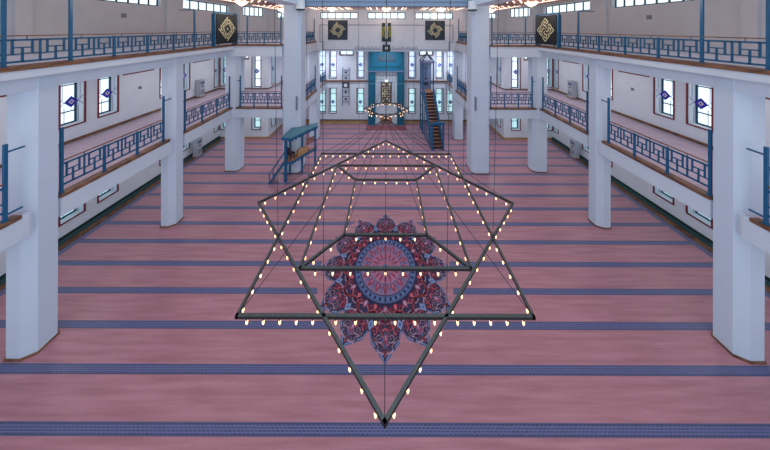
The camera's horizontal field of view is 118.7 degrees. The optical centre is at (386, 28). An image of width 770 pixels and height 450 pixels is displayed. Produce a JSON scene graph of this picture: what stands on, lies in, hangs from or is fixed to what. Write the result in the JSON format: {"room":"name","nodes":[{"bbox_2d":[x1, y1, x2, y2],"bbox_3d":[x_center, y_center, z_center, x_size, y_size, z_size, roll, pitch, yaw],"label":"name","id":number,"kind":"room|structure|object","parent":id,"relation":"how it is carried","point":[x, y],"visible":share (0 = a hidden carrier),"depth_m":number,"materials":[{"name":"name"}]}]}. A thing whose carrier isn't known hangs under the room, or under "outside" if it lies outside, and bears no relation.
{"room":"mosque","nodes":[
{"label":"mosque","id":0,"kind":"room"},
{"bbox_2d":[11,0,32,55],"bbox_3d":[-18.035,-0.735,11.275,0.250,4.150,0.550,0,0,0],"label":"wall","id":1,"kind":"structure","parent":0,"point":[21,10],"depth_m":11.19,"materials":[{"name":"paint"}]},
{"bbox_2d":[0,0,230,275],"bbox_3d":[-18.447,4.489,13.800,0.640,14.900,25.600,0,0,0],"label":"wall","id":2,"kind":"structure","parent":0,"point":[50,17],"depth_m":15.36,"materials":[{"name":"paint"}]},
{"bbox_2d":[58,81,85,130],"bbox_3d":[-18.376,4.074,13.170,0.560,3.120,1.150,0,0,0],"label":"window","id":3,"kind":"structure","parent":2,"relation":"in","point":[67,93],"depth_m":13.28,"materials":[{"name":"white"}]},
{"bbox_2d":[58,203,85,227],"bbox_3d":[-18.393,9.229,13.170,0.560,3.530,1.150,0,0,0],"label":"window","id":4,"kind":"structure","parent":2,"relation":"in","point":[84,207],"depth_m":13.17,"materials":[{"name":"teal"}]},
{"bbox_2d":[97,75,118,117],"bbox_3d":[-18.376,4.074,14.865,0.560,3.120,1.140,0,0,0],"label":"window","id":5,"kind":"structure","parent":2,"relation":"in","point":[104,91],"depth_m":15.01,"materials":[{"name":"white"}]},
{"bbox_2d":[98,0,157,5],"bbox_3d":[-18.390,-2.211,15.850,0.090,0.900,4.900,0,0,0],"label":"window","id":6,"kind":"structure","parent":2,"relation":"in","point":[141,2],"depth_m":16.93,"materials":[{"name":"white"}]},
{"bbox_2d":[0,124,282,290],"bbox_3d":[-15.471,11.799,14.800,5.360,0.300,27.600,0,0,0],"label":"baseboard","id":7,"kind":"structure","parent":2,"relation":"attached to","point":[71,236],"depth_m":15.00,"materials":[{"name":"brown wood"}]},
{"bbox_2d":[0,81,282,167],"bbox_3d":[-15.444,6.469,14.850,5.380,0.160,27.700,0,0,0],"label":"baseboard","id":8,"kind":"structure","parent":2,"relation":"attached to","point":[190,98],"depth_m":15.65,"materials":[{"name":"brown wood"}]},
{"bbox_2d":[183,0,226,12],"bbox_3d":[-18.390,-2.211,23.250,0.090,0.900,5.900,0,0,0],"label":"window","id":9,"kind":"structure","parent":2,"relation":"in","point":[187,4],"depth_m":22.93,"materials":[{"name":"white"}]},
{"bbox_2d":[7,39,309,65],"bbox_3d":[-12.867,1.607,15.250,10.500,0.500,28.500,0,0,0],"label":"floor","id":10,"kind":"structure","parent":0,"point":[63,54],"depth_m":12.77,"materials":[{"name":"paint"}]},
{"bbox_2d":[0,42,316,95],"bbox_3d":[-10.293,1.876,12.780,5.650,0.860,23.560,0,0,0],"label":"beam","id":11,"kind":"structure","parent":10,"relation":"attached to","point":[24,80],"depth_m":10.77,"materials":[{"name":"paint"}]},
{"bbox_2d":[212,12,237,46],"bbox_3d":[-12.447,0.059,17.720,0.210,2.560,2.560,0,0,0],"label":"board","id":12,"kind":"object","parent":10,"relation":"on","point":[224,27],"visible":1,"depth_m":17.39,"materials":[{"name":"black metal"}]},
{"bbox_2d":[0,81,321,220],"bbox_3d":[-12.885,6.822,14.900,10.500,0.370,27.800,0,0,0],"label":"floor","id":13,"kind":"structure","parent":0,"point":[82,145],"depth_m":13.85,"materials":[{"name":"paint"}]},
{"bbox_2d":[0,83,326,251],"bbox_3d":[-10.335,7.061,14.900,5.700,0.750,27.800,0,0,0],"label":"beam","id":14,"kind":"structure","parent":13,"relation":"attached to","point":[19,230],"depth_m":10.99,"materials":[{"name":"paint"}]},
{"bbox_2d":[196,79,204,97],"bbox_3d":[-17.851,5.716,21.850,0.480,1.650,0.580,0,0,0],"label":"air conditioner","id":15,"kind":"object","parent":13,"relation":"on","point":[200,83],"visible":1,"depth_m":21.61,"materials":[{"name":"white plastic"}]},
{"bbox_2d":[165,0,175,44],"bbox_3d":[-18.035,-0.735,19.010,0.250,4.150,0.780,0,0,0],"label":"column","id":16,"kind":"structure","parent":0,"point":[170,5],"depth_m":18.82,"materials":[{"name":"paint"}]},
{"bbox_2d":[231,4,242,38],"bbox_3d":[-17.610,-0.508,26.920,1.000,4.900,0.640,0,0,0],"label":"column","id":17,"kind":"structure","parent":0,"point":[235,8],"depth_m":26.60,"materials":[{"name":"paint"}]},
{"bbox_2d":[206,0,273,5],"bbox_3d":[-13.002,-2.878,15.600,11.600,0.170,29.200,0,0,0],"label":"ceiling","id":18,"kind":"structure","parent":0,"point":[219,1],"depth_m":24.60,"materials":[{"name":"paint"}]},
{"bbox_2d":[262,0,297,4],"bbox_3d":[-7.864,-2.351,9.915,1.480,0.850,17.830,0,0,0],"label":"ceiling beam","id":19,"kind":"structure","parent":18,"relation":"attached to","point":[280,2],"depth_m":16.91,"materials":[{"name":"paint"}]},
{"bbox_2d":[219,57,270,136],"bbox_3d":[-15.485,6.949,25.080,5.300,10.000,0.640,0,0,0],"label":"wall","id":20,"kind":"structure","parent":0,"point":[265,131],"depth_m":24.76,"materials":[{"name":"paint"}]},
{"bbox_2d":[251,57,260,87],"bbox_3d":[-14.127,4.528,25.010,1.050,4.000,0.560,0,0,0],"label":"window","id":21,"kind":"structure","parent":20,"relation":"in","point":[257,75],"depth_m":25.22,"materials":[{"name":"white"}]},
{"bbox_2d":[240,5,266,39],"bbox_3d":[-16.591,-0.505,28.205,0.640,4.900,3.312,0,0,29],"label":"wall","id":22,"kind":"structure","parent":0,"point":[255,23],"depth_m":28.10,"materials":[{"name":"paint"}]},
{"bbox_2d":[243,6,262,16],"bbox_3d":[-16.606,-2.080,28.095,0.090,1.150,2.800,0,0,29],"label":"window","id":23,"kind":"structure","parent":22,"relation":"in","point":[247,11],"depth_m":28.19,"materials":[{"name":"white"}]},
{"bbox_2d":[253,4,282,8],"bbox_3d":[-11.005,-2.256,24.000,3.720,0.161,4.400,0,0,0],"label":"board","id":24,"kind":"object","parent":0,"point":[277,6],"visible":0.52,"depth_m":22.61,"materials":[{"name":"beige"}]},
{"bbox_2d":[271,56,282,133],"bbox_3d":[-13.155,6.956,27.100,0.640,10.000,3.400,0,0,0],"label":"wall","id":25,"kind":"structure","parent":0,"point":[279,60],"depth_m":26.82,"materials":[{"name":"paint"}]},
{"bbox_2d":[267,7,308,38],"bbox_3d":[-11.910,-0.489,29.820,7.200,4.900,0.640,0,0,0],"label":"wall","id":26,"kind":"structure","parent":0,"point":[270,12],"depth_m":29.50,"materials":[{"name":"paint"}]},
{"bbox_2d":[0,123,769,449],"bbox_3d":[-0.052,11.970,14.900,36.200,0.060,27.800,0,0,0],"label":"floor","id":27,"kind":"structure","parent":0,"point":[150,351],"depth_m":9.17,"materials":[{"name":"carpet"}]},
{"bbox_2d":[3,74,59,361],"bbox_3d":[-13.335,6.836,8.655,1.070,10.240,0.960,0,0,0],"label":"column","id":28,"kind":"structure","parent":27,"relation":"on","point":[32,115],"depth_m":8.35,"materials":[{"name":"paint"}]},
{"bbox_2d":[160,57,183,227],"bbox_3d":[-13.255,6.836,14.130,0.950,10.240,0.910,0,0,0],"label":"column","id":29,"kind":"structure","parent":27,"relation":"on","point":[171,76],"depth_m":13.83,"materials":[{"name":"paint"}]},
{"bbox_2d":[192,137,201,157],"bbox_3d":[-17.669,11.086,21.300,0.480,1.650,0.580,0,0,0],"label":"air conditioner","id":30,"kind":"object","parent":27,"relation":"on","point":[197,143],"visible":0.97,"depth_m":21.04,"materials":[{"name":"white plastic"}]},
{"bbox_2d":[224,56,244,171],"bbox_3d":[-12.985,6.907,19.525,1.370,10.100,1.020,0,0,0],"label":"column","id":31,"kind":"structure","parent":27,"relation":"on","point":[234,65],"depth_m":19.05,"materials":[{"name":"paint"}]},
{"bbox_2d":[268,123,317,184],"bbox_3d":[-7.307,10.056,18.502,4.045,3.840,1.467,0,0,-37],"label":"pulpit","id":32,"kind":"object","parent":27,"relation":"on","point":[293,133],"visible":0.97,"depth_m":18.30,"materials":[{"name":"blue wood"}]},
{"bbox_2d":[282,5,305,173],"bbox_3d":[-7.896,4.374,19.590,1.570,15.200,1.590,0,0,0],"label":"column","id":33,"kind":"structure","parent":27,"relation":"on","point":[294,21],"depth_m":18.83,"materials":[{"name":"paint"}]},
{"bbox_2d":[309,51,319,139],"bbox_3d":[-7.845,6.974,24.930,1.050,10.000,0.810,0,0,0],"label":"column","id":34,"kind":"structure","parent":27,"relation":"on","point":[314,107],"depth_m":24.56,"materials":[{"name":"paint"}]},
{"bbox_2d":[366,125,405,129],"bbox_3d":[-0.052,11.979,27.525,4.800,0.031,1.250,0,0,0],"label":"rug","id":35,"kind":"object","parent":27,"relation":"on","point":[385,127],"visible":0.93,"depth_m":27.55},
{"bbox_2d":[420,52,444,150],"bbox_3d":[4.884,7.236,24.996,1.508,9.560,5.215,0,0,-4],"label":"minbar","id":36,"kind":"object","parent":27,"relation":"on","point":[436,135],"visible":0.96,"depth_m":25.27,"materials":[{"name":"blue paint"}]},
{"bbox_2d":[452,47,462,139],"bbox_3d":[7.775,7.026,24.930,1.050,10.000,0.810,0,0,0],"label":"column","id":37,"kind":"structure","parent":27,"relation":"on","point":[457,107],"depth_m":24.56,"materials":[{"name":"paint"}]},
{"bbox_2d":[466,0,489,173],"bbox_3d":[7.843,4.426,19.590,1.570,15.200,1.590,0,0,0],"label":"column","id":38,"kind":"structure","parent":27,"relation":"on","point":[478,22],"depth_m":18.83,"materials":[{"name":"paint"}]},
{"bbox_2d":[527,57,547,172],"bbox_3d":[12.915,6.993,19.525,1.370,10.100,1.020,0,0,0],"label":"column","id":39,"kind":"structure","parent":27,"relation":"on","point":[537,66],"depth_m":19.05,"materials":[{"name":"paint"}]},
{"bbox_2d":[570,138,579,158],"bbox_3d":[17.571,11.203,21.300,0.480,1.650,0.580,0,0,0],"label":"air conditioner","id":40,"kind":"object","parent":27,"relation":"on","point":[574,144],"visible":0.97,"depth_m":21.05,"materials":[{"name":"white plastic"}]},
{"bbox_2d":[587,58,611,228],"bbox_3d":[13.185,6.924,14.130,0.950,10.240,0.910,0,0,0],"label":"column","id":41,"kind":"structure","parent":27,"relation":"on","point":[599,77],"depth_m":13.83,"materials":[{"name":"paint"}]},
{"bbox_2d":[711,76,766,363],"bbox_3d":[13.265,6.924,8.655,1.070,10.240,0.960,0,0,0],"label":"column","id":42,"kind":"structure","parent":27,"relation":"on","point":[738,118],"depth_m":8.35,"materials":[{"name":"paint"}]},
{"bbox_2d":[235,0,535,428],"bbox_3d":[-0.015,1.007,11.420,11.864,16.015,11.864,0,0,-22],"label":"chandelier","id":43,"kind":"object","parent":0,"point":[384,419],"visible":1,"depth_m":8.27,"materials":[{"name":"brown metal"}]},
{"bbox_2d":[350,7,420,8],"bbox_3d":[-0.005,-2.190,22.380,14.240,0.220,4.360,0,0,0],"label":"ceiling","id":44,"kind":"structure","parent":0,"point":[350,7],"depth_m":23.60,"materials":[{"name":"paint"}]},
{"bbox_2d":[364,80,408,117],"bbox_3d":[-0.023,3.285,21.800,3.998,10.730,3.998,0,0,22],"label":"chandelier","id":45,"kind":"object","parent":44,"relation":"hanging from","point":[381,103],"visible":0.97,"depth_m":21.41,"materials":[{"name":"brown metal"}]},
{"bbox_2d":[305,0,471,7],"bbox_3d":[-0.004,-2.530,19.585,14.240,1.340,1.230,0,0,0],"label":"ceiling beam","id":46,"kind":"structure","parent":44,"relation":"attached to","point":[308,3],"depth_m":19.00,"materials":[{"name":"paint"}]},
{"bbox_2d":[305,51,466,119],"bbox_3d":[-0.035,7.000,29.120,25.600,10.000,0.640,0,0,0],"label":"wall","id":47,"kind":"structure","parent":0,"point":[348,110],"depth_m":28.80,"materials":[{"name":"paint"}]},
{"bbox_2d":[0,81,326,229],"bbox_3d":[-11.524,6.617,15.192,5.104,0.130,28.218,0,0,15],"label":"trim","id":48,"kind":"structure","parent":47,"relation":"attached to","point":[13,218],"depth_m":11.35,"materials":[{"name":"brown wood"}]},
{"bbox_2d":[0,144,24,222],"bbox_3d":[-12.919,5.237,5.746,0.128,2.620,4.811,0,0,0],"label":"balustrade","id":49,"kind":"object","parent":48,"relation":"on","point":[4,189],"visible":1,"depth_m":7.71,"materials":[{"name":"blue metal"}]},
{"bbox_2d":[58,96,170,193],"bbox_3d":[-12.925,5.237,11.349,0.139,2.620,4.706,0,0,0],"label":"balustrade","id":50,"kind":"object","parent":48,"relation":"on","point":[61,129],"visible":1,"depth_m":10.40,"materials":[{"name":"blue metal"}]},
{"bbox_2d":[183,76,230,130],"bbox_3d":[-12.919,5.237,16.675,0.128,2.620,4.278,0,0,0],"label":"balustrade","id":51,"kind":"object","parent":48,"relation":"on","point":[203,109],"visible":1,"depth_m":16.07,"materials":[{"name":"blue metal"}]},
{"bbox_2d":[237,75,282,106],"bbox_3d":[-10.598,5.245,19.070,3.766,2.620,0.128,0,0,0],"label":"balustrade","id":52,"kind":"object","parent":48,"relation":"on","point":[253,96],"visible":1,"depth_m":19.05,"materials":[{"name":"blue metal"}]},
{"bbox_2d":[306,65,315,96],"bbox_3d":[-7.599,5.255,22.452,0.128,2.620,3.824,0,0,0],"label":"balustrade","id":53,"kind":"object","parent":48,"relation":"on","point":[311,87],"visible":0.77,"depth_m":23.03,"materials":[{"name":"blue metal"}]},
{"bbox_2d":[320,51,325,78],"bbox_3d":[-8.167,4.463,29.050,0.990,3.730,0.560,0,0,0],"label":"window","id":54,"kind":"structure","parent":47,"relation":"in","point":[324,52],"depth_m":29.30,"materials":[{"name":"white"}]},
{"bbox_2d":[320,89,325,113],"bbox_3d":[-8.182,9.123,29.050,0.990,3.250,0.560,0,0,0],"label":"window","id":55,"kind":"structure","parent":47,"relation":"in","point":[324,91],"depth_m":29.30,"materials":[{"name":"teal"}]},
{"bbox_2d":[329,51,336,78],"bbox_3d":[-6.777,4.468,29.050,0.990,3.730,0.560,0,0,0],"label":"window","id":56,"kind":"structure","parent":47,"relation":"in","point":[332,54],"depth_m":29.25,"materials":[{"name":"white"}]},
{"bbox_2d":[329,88,336,113],"bbox_3d":[-6.792,9.127,29.050,0.990,3.250,0.560,0,0,0],"label":"window","id":57,"kind":"structure","parent":47,"relation":"in","point":[333,91],"depth_m":29.25,"materials":[{"name":"teal"}]},
{"bbox_2d":[342,67,348,105],"bbox_3d":[-5.136,7.283,28.700,0.910,4.800,0.200,0,0,0],"label":"ornament","id":58,"kind":"object","parent":47,"relation":"attached to","point":[344,84],"visible":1,"depth_m":28.65,"materials":[{"name":"metal"}]},
{"bbox_2d":[356,88,363,113],"bbox_3d":[-3.312,9.139,29.050,0.990,3.250,0.560,0,0,0],"label":"window","id":59,"kind":"structure","parent":47,"relation":"in","point":[359,91],"depth_m":29.25,"materials":[{"name":"teal"}]},
{"bbox_2d":[356,51,363,78],"bbox_3d":[-3.297,4.479,29.050,0.990,3.730,0.560,0,0,0],"label":"window","id":60,"kind":"structure","parent":47,"relation":"in","point":[360,53],"depth_m":29.30,"materials":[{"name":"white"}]},
{"bbox_2d":[305,119,466,123],"bbox_3d":[-0.051,11.750,28.740,25.600,0.500,0.120,0,0,0],"label":"baseboard","id":61,"kind":"structure","parent":47,"relation":"attached to","point":[322,121],"depth_m":28.72,"materials":[{"name":"brown wood"}]},
{"bbox_2d":[368,51,404,124],"bbox_3d":[-0.036,7.250,28.475,4.600,9.500,0.650,0,0,0],"label":"niche","id":62,"kind":"object","parent":47,"relation":"attached to","point":[376,59],"visible":0.84,"depth_m":28.30,"materials":[{"name":"teal paint"}]},
{"bbox_2d":[323,80,451,81],"bbox_3d":[-0.034,6.630,28.710,17.800,0.180,0.180,0,0,0],"label":"trim","id":63,"kind":"structure","parent":47,"relation":"attached to","point":[324,80],"depth_m":28.62,"materials":[{"name":"brown wood"}]},
{"bbox_2d":[408,88,415,113],"bbox_3d":[3.228,9.161,29.050,0.990,3.250,0.560,0,0,0],"label":"window","id":64,"kind":"structure","parent":47,"relation":"in","point":[411,96],"depth_m":29.25,"materials":[{"name":"teal"}]},
{"bbox_2d":[408,52,415,78],"bbox_3d":[3.243,4.501,29.050,0.990,3.730,0.560,0,0,0],"label":"window","id":65,"kind":"structure","parent":47,"relation":"in","point":[411,55],"depth_m":29.30,"materials":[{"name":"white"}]},
{"bbox_2d":[436,52,443,78],"bbox_3d":[6.723,4.512,29.050,0.990,3.730,0.560,0,0,0],"label":"window","id":66,"kind":"structure","parent":47,"relation":"in","point":[439,63],"depth_m":29.30,"materials":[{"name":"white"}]},
{"bbox_2d":[436,88,443,113],"bbox_3d":[6.708,9.172,29.050,0.990,3.250,0.560,0,0,0],"label":"window","id":67,"kind":"structure","parent":47,"relation":"in","point":[439,100],"depth_m":29.25,"materials":[{"name":"teal"}]},
{"bbox_2d":[447,90,451,113],"bbox_3d":[8.098,9.177,29.050,0.990,3.250,0.560,0,0,0],"label":"window","id":68,"kind":"structure","parent":47,"relation":"in","point":[449,95],"depth_m":29.30,"materials":[{"name":"teal"}]},
{"bbox_2d":[447,52,452,78],"bbox_3d":[8.113,4.517,29.050,0.990,3.730,0.560,0,0,0],"label":"window","id":69,"kind":"structure","parent":47,"relation":"in","point":[451,53],"depth_m":29.30,"materials":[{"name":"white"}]},
{"bbox_2d":[445,81,769,231],"bbox_3d":[11.456,6.693,15.192,5.104,0.130,28.218,0,0,-15],"label":"trim","id":70,"kind":"structure","parent":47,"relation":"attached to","point":[757,221],"depth_m":11.42,"materials":[{"name":"brown wood"}]},
{"bbox_2d":[457,66,466,97],"bbox_3d":[7.540,5.305,22.452,0.128,2.620,3.824,0,0,0],"label":"balustrade","id":71,"kind":"object","parent":70,"relation":"on","point":[461,85],"visible":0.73,"depth_m":22.97,"materials":[{"name":"blue metal"}]},
{"bbox_2d":[490,76,534,107],"bbox_3d":[10.539,5.315,19.070,3.766,2.620,0.128,0,0,0],"label":"balustrade","id":72,"kind":"object","parent":70,"relation":"on","point":[532,81],"visible":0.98,"depth_m":19.05,"materials":[{"name":"blue metal"}]},
{"bbox_2d":[542,77,588,132],"bbox_3d":[12.860,5.323,16.675,0.128,2.620,4.278,0,0,0],"label":"balustrade","id":73,"kind":"object","parent":70,"relation":"on","point":[570,108],"visible":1,"depth_m":16.09,"materials":[{"name":"blue metal"}]},
{"bbox_2d":[601,98,712,196],"bbox_3d":[12.866,5.323,11.349,0.139,2.620,4.706,0,0,0],"label":"balustrade","id":74,"kind":"object","parent":70,"relation":"on","point":[709,165],"visible":1,"depth_m":10.40,"materials":[{"name":"blue metal"}]},
{"bbox_2d":[746,146,769,225],"bbox_3d":[12.860,5.323,5.746,0.128,2.620,4.811,0,0,0],"label":"balustrade","id":75,"kind":"object","parent":70,"relation":"on","point":[766,150],"visible":1,"depth_m":7.71,"materials":[{"name":"blue metal"}]},
{"bbox_2d":[309,8,463,51],"bbox_3d":[-0.012,0.090,24.880,16.600,4.780,0.640,0,0,0],"label":"wall","id":76,"kind":"structure","parent":0,"point":[368,32],"depth_m":24.56,"materials":[{"name":"paint"}]},
{"bbox_2d":[0,41,316,72],"bbox_3d":[-11.900,1.366,13.092,4.984,0.150,23.961,0,0,15],"label":"trim","id":77,"kind":"structure","parent":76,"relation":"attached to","point":[12,68],"depth_m":10.13,"materials":[{"name":"brown wood"}]},
{"bbox_2d":[0,0,232,67],"bbox_3d":[-13.150,0.021,10.192,1.064,2.530,17.304,0,0,0],"label":"balustrade","id":78,"kind":"object","parent":77,"relation":"on","point":[173,39],"visible":0.86,"depth_m":9.18,"materials":[{"name":"blue metal"}]},
{"bbox_2d":[235,16,281,43],"bbox_3d":[-10.620,0.130,18.850,3.904,2.330,0.128,0,0,0],"label":"balustrade","id":79,"kind":"object","parent":77,"relation":"on","point":[247,31],"visible":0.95,"depth_m":18.83,"materials":[{"name":"blue metal"}]},
{"bbox_2d":[328,20,347,39],"bbox_3d":[-5.243,0.163,24.515,2.100,2.100,0.090,0,0,0],"label":"board","id":80,"kind":"object","parent":76,"relation":"attached to","point":[337,29],"visible":1,"depth_m":24.49,"materials":[{"name":"stone"}]},
{"bbox_2d":[320,12,357,18],"bbox_3d":[-5.157,-1.397,24.845,4.100,0.720,0.090,0,0,0],"label":"window","id":81,"kind":"structure","parent":76,"relation":"in","point":[326,15],"depth_m":24.87,"materials":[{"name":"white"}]},
{"bbox_2d":[319,24,452,49],"bbox_3d":[-0.015,0.960,24.543,14.400,2.760,0.035,0,0,0],"label":"trim","id":82,"kind":"structure","parent":76,"relation":"attached to","point":[320,24],"depth_m":24.52,"materials":[{"name":"white paint"}]},
{"bbox_2d":[368,12,404,18],"bbox_3d":[-0.007,-1.380,24.845,4.100,0.720,0.090,0,0,0],"label":"window","id":83,"kind":"structure","parent":76,"relation":"in","point":[371,15],"depth_m":24.87,"materials":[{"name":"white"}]},
{"bbox_2d":[382,23,390,51],"bbox_3d":[-0.015,0.935,24.490,1.040,3.070,0.140,0,0,0],"label":"tablet","id":84,"kind":"object","parent":76,"relation":"attached to","point":[383,24],"visible":0.91,"depth_m":24.45,"materials":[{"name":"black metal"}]},
{"bbox_2d":[415,13,452,18],"bbox_3d":[5.143,-1.363,24.845,4.100,0.720,0.090,0,0,0],"label":"window","id":85,"kind":"structure","parent":76,"relation":"in","point":[417,15],"depth_m":24.87,"materials":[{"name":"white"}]},
{"bbox_2d":[425,21,444,39],"bbox_3d":[5.217,0.197,24.515,2.100,2.100,0.090,0,0,0],"label":"board","id":86,"kind":"object","parent":76,"relation":"attached to","point":[434,30],"visible":1,"depth_m":24.49,"materials":[{"name":"stone"}]},
{"bbox_2d":[456,41,769,74],"bbox_3d":[11.866,1.444,13.092,4.984,0.150,23.961,0,0,-15],"label":"trim","id":87,"kind":"structure","parent":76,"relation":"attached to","point":[649,58],"depth_m":10.22,"materials":[{"name":"brown wood"}]},
{"bbox_2d":[491,17,537,44],"bbox_3d":[10.595,0.200,18.850,3.904,2.330,0.128,0,0,0],"label":"balustrade","id":88,"kind":"object","parent":87,"relation":"on","point":[492,32],"visible":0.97,"depth_m":18.83,"materials":[{"name":"blue metal"}]},
{"bbox_2d":[539,0,769,69],"bbox_3d":[13.126,0.108,10.192,1.064,2.530,17.304,0,0,0],"label":"balustrade","id":89,"kind":"object","parent":87,"relation":"on","point":[701,59],"visible":0.86,"depth_m":9.42,"materials":[{"name":"blue metal"}]},
{"bbox_2d":[463,8,505,39],"bbox_3d":[11.889,-0.411,29.820,7.200,4.900,0.640,0,0,0],"label":"wall","id":90,"kind":"structure","parent":0,"point":[499,24],"depth_m":29.50,"materials":[{"name":"paint"}]},
{"bbox_2d":[466,5,519,9],"bbox_3d":[10.995,-2.183,24.000,3.720,0.161,4.400,0,0,0],"label":"ceiling","id":91,"kind":"structure","parent":0,"point":[492,6],"depth_m":22.83,"materials":[{"name":"beige"}]},
{"bbox_2d":[489,57,500,133],"bbox_3d":[13.085,7.043,27.100,0.640,10.000,3.400,0,0,0],"label":"wall","id":92,"kind":"structure","parent":0,"point":[493,68],"depth_m":26.97,"materials":[{"name":"paint"}]},
{"bbox_2d":[506,6,532,40],"bbox_3d":[16.570,-0.395,28.205,0.640,4.900,3.312,0,0,-29],"label":"wall","id":93,"kind":"structure","parent":0,"point":[513,24],"depth_m":28.10,"materials":[{"name":"paint"}]},
{"bbox_2d":[510,7,529,17],"bbox_3d":[16.595,-1.970,28.095,0.090,1.150,2.800,0,0,-29],"label":"window","id":94,"kind":"structure","parent":93,"relation":"in","point":[515,12],"depth_m":28.19,"materials":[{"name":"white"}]},
{"bbox_2d":[501,57,552,137],"bbox_3d":[15.415,7.051,25.080,5.300,10.000,0.640,0,0,0],"label":"wall","id":95,"kind":"structure","parent":0,"point":[506,132],"depth_m":24.76,"materials":[{"name":"paint"}]},
{"bbox_2d":[511,57,520,88],"bbox_3d":[14.073,4.622,25.010,1.050,4.000,0.560,0,0,0],"label":"window","id":96,"kind":"structure","parent":95,"relation":"in","point":[514,60],"depth_m":25.24,"materials":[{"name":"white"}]},
{"bbox_2d":[506,0,554,2],"bbox_3d":[10.995,-2.183,17.300,3.720,0.161,4.400,0,0,0],"label":"board","id":97,"kind":"object","parent":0,"point":[515,1],"visible":0.66,"depth_m":18.17,"materials":[{"name":"beige"}]},
{"bbox_2d":[530,5,541,39],"bbox_3d":[17.589,-0.392,26.920,1.000,4.900,0.640,0,0,0],"label":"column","id":98,"kind":"structure","parent":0,"point":[537,9],"depth_m":26.60,"materials":[{"name":"paint"}]},
{"bbox_2d":[497,0,574,6],"bbox_3d":[12.997,-2.792,15.600,11.600,0.170,29.200,0,0,0],"label":"ceiling","id":99,"kind":"structure","parent":0,"point":[555,1],"depth_m":24.58,"materials":[{"name":"paint"}]},
{"bbox_2d":[473,0,514,5],"bbox_3d":[7.856,-2.299,9.915,1.480,0.850,17.830,0,0,0],"label":"ceiling beam","id":100,"kind":"structure","parent":99,"relation":"attached to","point":[477,2],"depth_m":17.07,"materials":[{"name":"paint"}]},
{"bbox_2d":[597,0,607,45],"bbox_3d":[18.015,-0.615,19.010,0.250,4.150,0.780,0,0,0],"label":"column","id":101,"kind":"structure","parent":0,"point":[602,5],"depth_m":18.89,"materials":[{"name":"paint"}]},
{"bbox_2d":[451,82,769,222],"bbox_3d":[12.815,6.907,14.900,10.500,0.370,27.800,0,0,0],"label":"floor","id":102,"kind":"structure","parent":0,"point":[699,151],"depth_m":13.96,"materials":[{"name":"paint"}]},
{"bbox_2d":[567,80,576,98],"bbox_3d":[17.789,5.834,21.850,0.480,1.650,0.580,0,0,0],"label":"air conditioner","id":103,"kind":"object","parent":102,"relation":"on","point":[572,85],"visible":1,"depth_m":21.58,"materials":[{"name":"white plastic"}]},
{"bbox_2d":[445,82,769,253],"bbox_3d":[10.264,7.129,14.900,5.700,0.750,27.800,0,0,0],"label":"beam","id":104,"kind":"structure","parent":102,"relation":"attached to","point":[752,233],"depth_m":11.06,"materials":[{"name":"paint"}]},
{"bbox_2d":[463,40,764,67],"bbox_3d":[12.832,1.693,15.250,10.500,0.500,28.500,0,0,0],"label":"floor","id":105,"kind":"structure","parent":0,"point":[706,56],"depth_m":12.78,"materials":[{"name":"paint"}]},
{"bbox_2d":[535,13,559,47],"bbox_3d":[12.423,0.141,17.720,0.210,2.560,2.560,0,0,0],"label":"board","id":106,"kind":"object","parent":105,"relation":"on","point":[547,28],"visible":1,"depth_m":17.37,"materials":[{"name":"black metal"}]},
{"bbox_2d":[456,43,769,97],"bbox_3d":[10.257,1.944,12.780,5.650,0.860,23.560,0,0,0],"label":"beam","id":107,"kind":"structure","parent":105,"relation":"attached to","point":[747,83],"depth_m":10.78,"materials":[{"name":"paint"}]},
{"bbox_2d":[542,0,769,277],"bbox_3d":[18.393,4.611,13.800,0.640,14.900,25.600,0,0,0],"label":"wall","id":108,"kind":"structure","parent":0,"point":[721,17],"depth_m":15.36,"materials":[{"name":"paint"}]},
{"bbox_2d":[546,0,589,13],"bbox_3d":[18.380,-2.089,23.250,0.090,0.900,5.900,0,0,0],"label":"window","id":109,"kind":"structure","parent":108,"relation":"in","point":[584,5],"depth_m":22.93,"materials":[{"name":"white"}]},
{"bbox_2d":[489,81,707,146],"bbox_3d":[15.376,6.571,14.850,5.380,0.160,27.700,0,0,0],"label":"baseboard","id":110,"kind":"structure","parent":108,"relation":"attached to","point":[613,111],"depth_m":15.77,"materials":[{"name":"brown wood"}]},
{"bbox_2d":[489,124,769,292],"bbox_3d":[15.369,11.901,14.800,5.360,0.300,27.600,0,0,0],"label":"baseboard","id":111,"kind":"structure","parent":108,"relation":"attached to","point":[693,234],"depth_m":15.04,"materials":[{"name":"brown wood"}]},
{"bbox_2d":[615,0,693,7],"bbox_3d":[18.380,-2.089,15.850,0.090,0.900,4.900,0,0,0],"label":"window","id":112,"kind":"structure","parent":108,"relation":"in","point":[618,3],"depth_m":16.59,"materials":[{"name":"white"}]},
{"bbox_2d":[653,77,674,119],"bbox_3d":[18.324,4.196,14.865,0.560,3.120,1.140,0,0,0],"label":"window","id":113,"kind":"structure","parent":108,"relation":"in","point":[667,94],"depth_m":15.02,"materials":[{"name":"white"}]},
{"bbox_2d":[685,205,712,229],"bbox_3d":[18.307,9.351,13.170,0.560,3.530,1.150,0,0,0],"label":"window","id":114,"kind":"structure","parent":108,"relation":"in","point":[686,208],"depth_m":13.27,"materials":[{"name":"teal"}]},
{"bbox_2d":[686,83,713,130],"bbox_3d":[18.324,4.196,13.170,0.560,3.120,1.150,0,0,0],"label":"window","id":115,"kind":"structure","parent":108,"relation":"in","point":[704,103],"depth_m":13.31,"materials":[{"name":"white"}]},
{"bbox_2d":[740,0,761,58],"bbox_3d":[18.015,-0.615,11.275,0.250,4.150,0.550,0,0,0],"label":"wall","id":116,"kind":"structure","parent":0,"point":[750,10],"depth_m":11.21,"materials":[{"name":"paint"}]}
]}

